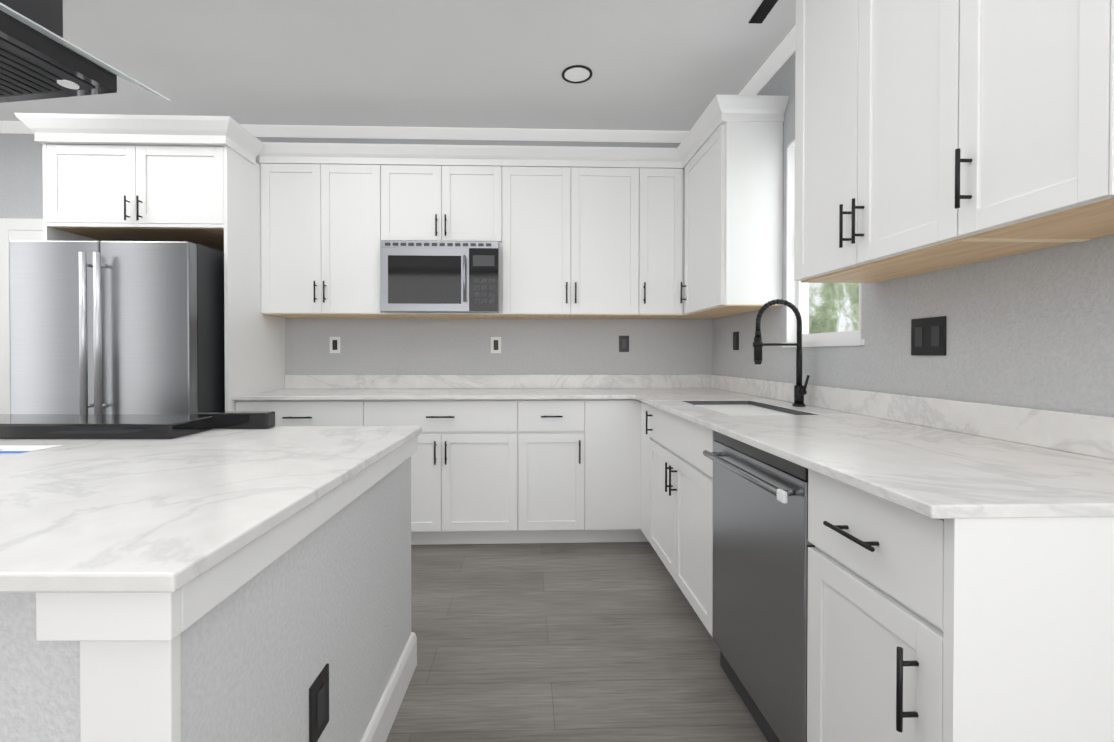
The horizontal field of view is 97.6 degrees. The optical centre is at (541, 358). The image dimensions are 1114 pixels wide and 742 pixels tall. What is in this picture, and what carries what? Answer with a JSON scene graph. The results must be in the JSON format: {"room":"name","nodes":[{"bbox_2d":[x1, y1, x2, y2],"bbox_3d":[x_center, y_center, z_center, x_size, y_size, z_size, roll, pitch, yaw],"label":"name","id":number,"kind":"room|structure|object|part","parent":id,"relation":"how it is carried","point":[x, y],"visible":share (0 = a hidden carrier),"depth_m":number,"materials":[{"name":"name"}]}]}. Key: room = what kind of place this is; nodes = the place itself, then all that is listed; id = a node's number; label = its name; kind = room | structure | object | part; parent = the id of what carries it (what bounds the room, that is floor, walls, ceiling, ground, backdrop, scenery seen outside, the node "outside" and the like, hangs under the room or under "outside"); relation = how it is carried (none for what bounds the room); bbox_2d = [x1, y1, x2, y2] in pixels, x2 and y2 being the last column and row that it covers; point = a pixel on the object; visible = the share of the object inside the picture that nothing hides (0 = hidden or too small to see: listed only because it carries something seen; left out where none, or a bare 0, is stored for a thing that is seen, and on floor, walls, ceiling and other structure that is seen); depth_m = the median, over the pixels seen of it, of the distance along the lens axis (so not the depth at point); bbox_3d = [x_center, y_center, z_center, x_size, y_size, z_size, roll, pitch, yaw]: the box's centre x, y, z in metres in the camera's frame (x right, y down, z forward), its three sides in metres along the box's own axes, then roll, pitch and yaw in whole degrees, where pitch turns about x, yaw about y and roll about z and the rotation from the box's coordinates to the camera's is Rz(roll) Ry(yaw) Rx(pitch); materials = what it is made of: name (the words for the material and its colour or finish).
{"room":"kitchen","nodes":[
{"label":"kitchen","id":0,"kind":"room"},
{"bbox_2d":[0,133,712,374],"bbox_3d":[-1.674,-0.251,3.586,6.100,2.820,0.100,0,0,-2],"label":"wall","id":1,"kind":"structure","parent":0,"point":[414,346],"depth_m":3.57,"materials":[{"name":"paint"}]},
{"bbox_2d":[0,218,42,413],"bbox_3d":[-3.380,0.085,3.440,0.920,2.150,0.083,0,0,-2],"label":"door leaf","id":2,"kind":"structure","parent":1,"relation":"in","point":[19,229],"depth_m":3.44,"materials":[{"name":"white wood"}]},
{"bbox_2d":[259,156,398,317],"bbox_3d":[-1.428,-0.806,3.372,0.836,1.014,0.328,0,0,-2],"label":"upper cabinet","id":3,"kind":"object","parent":1,"relation":"attached to","point":[322,217],"depth_m":3.21,"materials":[{"name":"white wood"}]},
{"bbox_2d":[330,337,340,352],"bbox_3d":[-1.497,-0.101,3.537,0.075,0.120,0.008,0,0,-2],"label":"electrical outlet","id":4,"kind":"object","parent":1,"relation":"attached to","point":[335,344],"visible":1,"depth_m":3.54,"materials":[{"name":"white plastic"}]},
{"bbox_2d":[0,121,688,142],"bbox_3d":[-1.671,-1.629,3.494,5.900,0.062,0.058,0,0,-2],"label":"crown molding","id":5,"kind":"structure","parent":1,"relation":"attached to","point":[13,127],"depth_m":3.52,"materials":[{"name":"white wood"}]},
{"bbox_2d":[375,236,470,315],"bbox_3d":[-0.761,-0.546,3.354,0.571,0.474,0.408,0,0,-2],"label":"door","id":6,"kind":"structure","parent":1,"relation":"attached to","point":[415,275],"depth_m":3.15,"materials":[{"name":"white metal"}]},
{"bbox_2d":[380,241,498,312],"bbox_3d":[-0.665,-0.536,3.337,0.760,0.455,0.450,0,0,-2],"label":"microwave","id":7,"kind":"object","parent":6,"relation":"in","point":[416,276],"depth_m":3.15,"materials":[{"name":"silver metal"}]},
{"bbox_2d":[391,156,514,318],"bbox_3d":[-0.668,-0.807,3.397,0.914,1.014,0.328,0,0,-2],"label":"upper cabinet","id":8,"kind":"object","parent":1,"relation":"attached to","point":[431,195],"depth_m":3.24,"materials":[{"name":"white wood"}]},
{"bbox_2d":[471,236,502,315],"bbox_3d":[-0.381,-0.546,3.366,0.189,0.474,0.408,0,0,-2],"label":"control panel","id":9,"kind":"object","parent":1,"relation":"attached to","point":[486,251],"depth_m":3.17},
{"bbox_2d":[491,337,500,352],"bbox_3d":[-0.333,-0.101,3.575,0.075,0.120,0.008,0,0,-2],"label":"electrical outlet","id":10,"kind":"object","parent":1,"relation":"attached to","point":[495,344],"visible":1,"depth_m":3.57,"materials":[{"name":"white plastic"}]},
{"bbox_2d":[285,375,711,386],"bbox_3d":[-0.298,0.166,3.571,3.107,0.100,0.019,0,0,-2],"label":"backsplash","id":11,"kind":"structure","parent":1,"relation":"attached to","point":[290,380],"depth_m":3.56,"materials":[{"name":"white stone"}]},
{"bbox_2d":[511,160,650,318],"bbox_3d":[0.192,-0.807,3.424,1.034,1.014,0.328,0,0,-2],"label":"upper cabinet","id":12,"kind":"object","parent":1,"relation":"attached to","point":[581,229],"depth_m":3.27,"materials":[{"name":"white wood"}]},
{"bbox_2d":[619,336,628,351],"bbox_3d":[0.612,-0.111,3.605,0.075,0.120,0.008,0,0,-2],"label":"electrical outlet","id":13,"kind":"object","parent":1,"relation":"attached to","point":[623,343],"visible":1,"depth_m":3.60,"materials":[{"name":"black"}]},
{"bbox_2d":[647,160,682,318],"bbox_3d":[0.783,-0.807,3.443,0.378,1.014,0.328,0,0,-2],"label":"upper cabinet","id":14,"kind":"object","parent":1,"relation":"attached to","point":[662,171],"depth_m":3.29,"materials":[{"name":"white wood"}]},
{"bbox_2d":[0,0,795,130],"bbox_3d":[-1.565,-1.662,0.210,6.100,0.060,6.830,0,0,-2],"label":"ceiling","id":15,"kind":"structure","parent":0,"point":[666,65],"depth_m":2.68,"materials":[{"name":"paint"}]},
{"bbox_2d":[0,0,169,102],"bbox_3d":[-1.922,-1.289,1.626,0.857,0.707,0.680,0,1,8],"label":"range hood","id":16,"kind":"object","parent":15,"relation":"hanging from","point":[41,57],"visible":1,"depth_m":1.59,"materials":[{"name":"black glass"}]},
{"bbox_2d":[562,65,591,83],"bbox_3d":[0.207,-1.651,2.832,0.178,0.006,0.178,0,0,-2],"label":"recessed light","id":17,"kind":"object","parent":15,"relation":"in","point":[575,74],"visible":1,"depth_m":2.83,"materials":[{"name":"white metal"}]},
{"bbox_2d":[749,0,777,23],"bbox_3d":[1.054,-1.646,2.200,0.065,0.006,0.380,0,0,-2],"label":"vent strip","id":18,"kind":"object","parent":15,"relation":"attached to","point":[762,12],"visible":1,"depth_m":2.31,"materials":[{"name":"black metal"}]},
{"bbox_2d":[386,542,767,741],"bbox_3d":[-1.565,1.218,0.235,6.100,0.060,6.830,0,0,-2],"label":"floor","id":19,"kind":"structure","parent":0,"point":[573,642],"depth_m":1.95,"materials":[{"name":"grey wood"}]},
{"bbox_2d":[9,240,224,413],"bbox_3d":[-2.360,0.264,2.995,0.930,1.800,0.946,0,0,-2],"label":"fridge","id":20,"kind":"object","parent":19,"relation":"on","point":[117,327],"visible":0.42,"depth_m":2.59,"materials":[{"name":"grey metal"}]},
{"bbox_2d":[14,113,285,410],"bbox_3d":[-2.359,-0.105,3.127,1.176,2.535,0.771,0,0,-2],"label":"cabinet","id":21,"kind":"object","parent":19,"relation":"on","point":[120,177],"visible":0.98,"depth_m":2.83,"materials":[{"name":"white wood"}]},
{"bbox_3d":[-2.359,-1.307,3.116,1.176,0.130,0.770,0,0,-2],"label":"crown","id":22,"kind":"part","parent":21,"relation":"part of","materials":[{"name":"white wood"}]},
{"bbox_2d":[0,435,417,741],"bbox_3d":[-1.536,0.738,1.254,2.120,0.884,1.241,0,0,0],"label":"kitchen island","id":23,"kind":"object","parent":19,"relation":"on","point":[226,576],"depth_m":0.84,"materials":[{"name":"paint"}]},
{"bbox_2d":[0,423,421,598],"bbox_3d":[-1.553,0.277,1.248,2.186,0.026,1.264,0,0,0],"label":"island countertop","id":24,"kind":"structure","parent":23,"relation":"on","point":[88,510],"depth_m":0.97,"materials":[{"name":"white stone"}]},
{"bbox_2d":[0,411,274,438],"bbox_3d":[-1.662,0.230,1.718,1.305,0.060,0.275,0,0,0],"label":"cooktop","id":25,"kind":"object","parent":24,"relation":"in","point":[209,424],"depth_m":1.64,"materials":[{"name":"black glass"}]},
{"bbox_2d":[309,664,328,741],"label":"outlet","id":26,"kind":"object","parent":23,"relation":"attached to","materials":[{"name":"black plastic"}]},
{"bbox_3d":[-0.552,1.113,1.273,0.146,0.132,1.196,0,0,0],"label":"baseboard","id":27,"kind":"part","parent":23,"relation":"part of","materials":[{"name":"white wood"}]},
{"bbox_2d":[232,399,375,425],"bbox_3d":[-1.433,0.702,3.240,0.817,0.920,0.619,0,0,-2],"label":"base cabinet","id":28,"kind":"object","parent":19,"relation":"on","point":[288,412],"depth_m":2.93,"materials":[{"name":"white wood"}]},
{"bbox_2d":[376,399,527,544],"bbox_3d":[-0.618,0.702,3.267,1.044,0.920,0.619,0,0,-2],"label":"base cabinet","id":29,"kind":"object","parent":19,"relation":"on","point":[469,467],"depth_m":2.97,"materials":[{"name":"white wood"}]},
{"bbox_2d":[232,387,739,398],"bbox_3d":[-0.278,0.231,3.257,3.128,0.023,0.653,0,0,-2],"label":"countertop","id":30,"kind":"structure","parent":29,"relation":"on","point":[289,392],"depth_m":3.17,"materials":[{"name":"white stone"}]},
{"bbox_2d":[528,399,587,542],"bbox_3d":[0.023,0.702,3.287,0.466,0.920,0.619,0,0,-2],"label":"base cabinet","id":31,"kind":"object","parent":19,"relation":"on","point":[557,428],"depth_m":2.99,"materials":[{"name":"white wood"}]},
{"bbox_2d":[588,399,639,542],"bbox_3d":[0.400,0.702,3.299,0.402,0.920,0.619,0,0,-2],"label":"base cabinet","id":32,"kind":"object","parent":19,"relation":"on","point":[613,424],"depth_m":2.99,"materials":[{"name":"white wood"}]},
{"bbox_2d":[640,403,647,541],"bbox_3d":[0.957,0.705,2.885,0.684,0.920,0.286,0,0,-2],"label":"base cabinet","id":33,"kind":"object","parent":19,"relation":"on","point":[643,406],"depth_m":2.93,"materials":[{"name":"white wood"}]},
{"bbox_2d":[648,407,713,636],"bbox_3d":[0.975,0.710,2.328,0.684,0.920,0.939,0,0,-2],"label":"base cabinet","id":34,"kind":"object","parent":19,"relation":"on","point":[680,478],"depth_m":2.19,"materials":[{"name":"white wood"}]},
{"bbox_2d":[703,431,814,741],"bbox_3d":[0.960,0.720,1.548,0.708,0.913,0.610,0,0,-2],"label":"dishwasher","id":35,"kind":"object","parent":19,"relation":"on","point":[761,543],"visible":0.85,"depth_m":1.45,"materials":[{"name":"grey metal"}]},
{"bbox_2d":[807,471,1113,741],"bbox_3d":[1.017,0.721,1.029,0.684,0.920,0.421,0,0,-2],"label":"base cabinet","id":36,"kind":"object","parent":19,"relation":"on","point":[960,571],"depth_m":0.81,"materials":[{"name":"white wood"}]},
{"bbox_2d":[636,395,1113,522],"bbox_3d":[0.967,0.242,1.889,0.727,0.023,2.160,0,0,-2],"label":"countertop","id":37,"kind":"structure","parent":36,"relation":"on","point":[929,473],"depth_m":1.14,"materials":[{"name":"white stone"}]},
{"bbox_2d":[684,399,819,414],"bbox_3d":[0.949,0.352,2.315,0.379,0.245,0.639,0,0,-2],"label":"sink","id":38,"kind":"object","parent":37,"relation":"in","point":[729,406],"depth_m":2.44,"materials":[{"name":"grey metal"}]},
{"bbox_2d":[753,299,811,406],"bbox_3d":[1.136,-0.028,2.309,0.253,0.511,0.094,0,0,-2],"label":"faucet","id":39,"kind":"object","parent":37,"relation":"on","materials":[{"name":"black metal"}]},
{"bbox_2d":[713,51,1113,416],"bbox_3d":[1.433,-0.223,0.319,0.100,2.820,6.630,0,0,-2],"label":"wall","id":40,"kind":"structure","parent":0,"point":[1033,329],"depth_m":1.50,"materials":[{"name":"paint"}]},
{"bbox_2d":[733,332,738,349],"bbox_3d":[1.285,-0.118,3.222,0.008,0.120,0.075,0,0,-2],"label":"electrical outlet","id":41,"kind":"object","parent":40,"relation":"attached to","point":[735,340],"visible":1,"depth_m":3.21,"materials":[{"name":"black plastic"}]},
{"bbox_2d":[687,96,786,315],"bbox_3d":[1.133,-0.843,2.948,0.328,1.094,0.634,0,0,-2],"label":"upper cabinet","id":42,"kind":"object","parent":40,"relation":"attached to","point":[735,157],"depth_m":2.63,"materials":[{"name":"white wood"}]},
{"bbox_2d":[739,25,795,94],"bbox_3d":[1.276,-1.623,2.744,0.058,0.062,1.620,0,0,-2],"label":"crown molding","id":43,"kind":"structure","parent":40,"relation":"attached to","point":[781,54],"depth_m":2.68,"materials":[{"name":"white wood"}]},
{"bbox_2d":[782,140,864,347],"bbox_3d":[1.362,-0.595,2.310,0.114,1.073,0.620,0,0,-2],"label":"window unit","id":44,"kind":"structure","parent":40,"relation":"in","point":[797,294],"depth_m":2.56,"materials":[{"name":"white"}]},
{"bbox_2d":[712,375,1113,458],"bbox_3d":[1.309,0.178,2.226,0.019,0.100,2.812,0,0,-2],"label":"backsplash","id":45,"kind":"structure","parent":40,"relation":"attached to","point":[1085,434],"depth_m":1.51,"materials":[{"name":"white stone"}]},
{"bbox_2d":[795,0,1038,282],"bbox_3d":[1.178,-0.972,1.538,0.328,1.338,0.782,0,0,-2],"label":"upper cabinet","id":46,"kind":"object","parent":40,"relation":"attached to","point":[861,65],"depth_m":1.55,"materials":[{"name":"white wood"}]},
{"bbox_2d":[911,316,945,354],"bbox_3d":[1.334,-0.077,1.683,0.008,0.130,0.140,0,0,-2],"label":"switch plate","id":47,"kind":"object","parent":40,"relation":"attached to","point":[928,336],"visible":1,"depth_m":1.68,"materials":[{"name":"black plastic"}]},
{"bbox_2d":[927,0,1113,249],"bbox_3d":[1.193,-0.968,1.070,0.328,1.338,0.373,0,0,-2],"label":"upper cabinet","id":48,"kind":"object","parent":40,"relation":"attached to","point":[935,134],"depth_m":1.07,"materials":[{"name":"white wood"}]},
{"bbox_3d":[-0.243,-1.460,2.167,3.127,0.374,2.800,0,0,-2],"label":"crown","id":49,"kind":"part","parent":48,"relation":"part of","materials":[{"name":"white wood"}]},
{"label":"outside","id":50,"kind":"structure","parent":0,"visible":0},
{"bbox_2d":[808,283,858,333],"bbox_3d":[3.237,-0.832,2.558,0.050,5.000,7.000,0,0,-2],"label":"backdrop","id":51,"kind":"structure","parent":50,"point":[813,310],"depth_m":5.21,"materials":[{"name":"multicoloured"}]}
]}

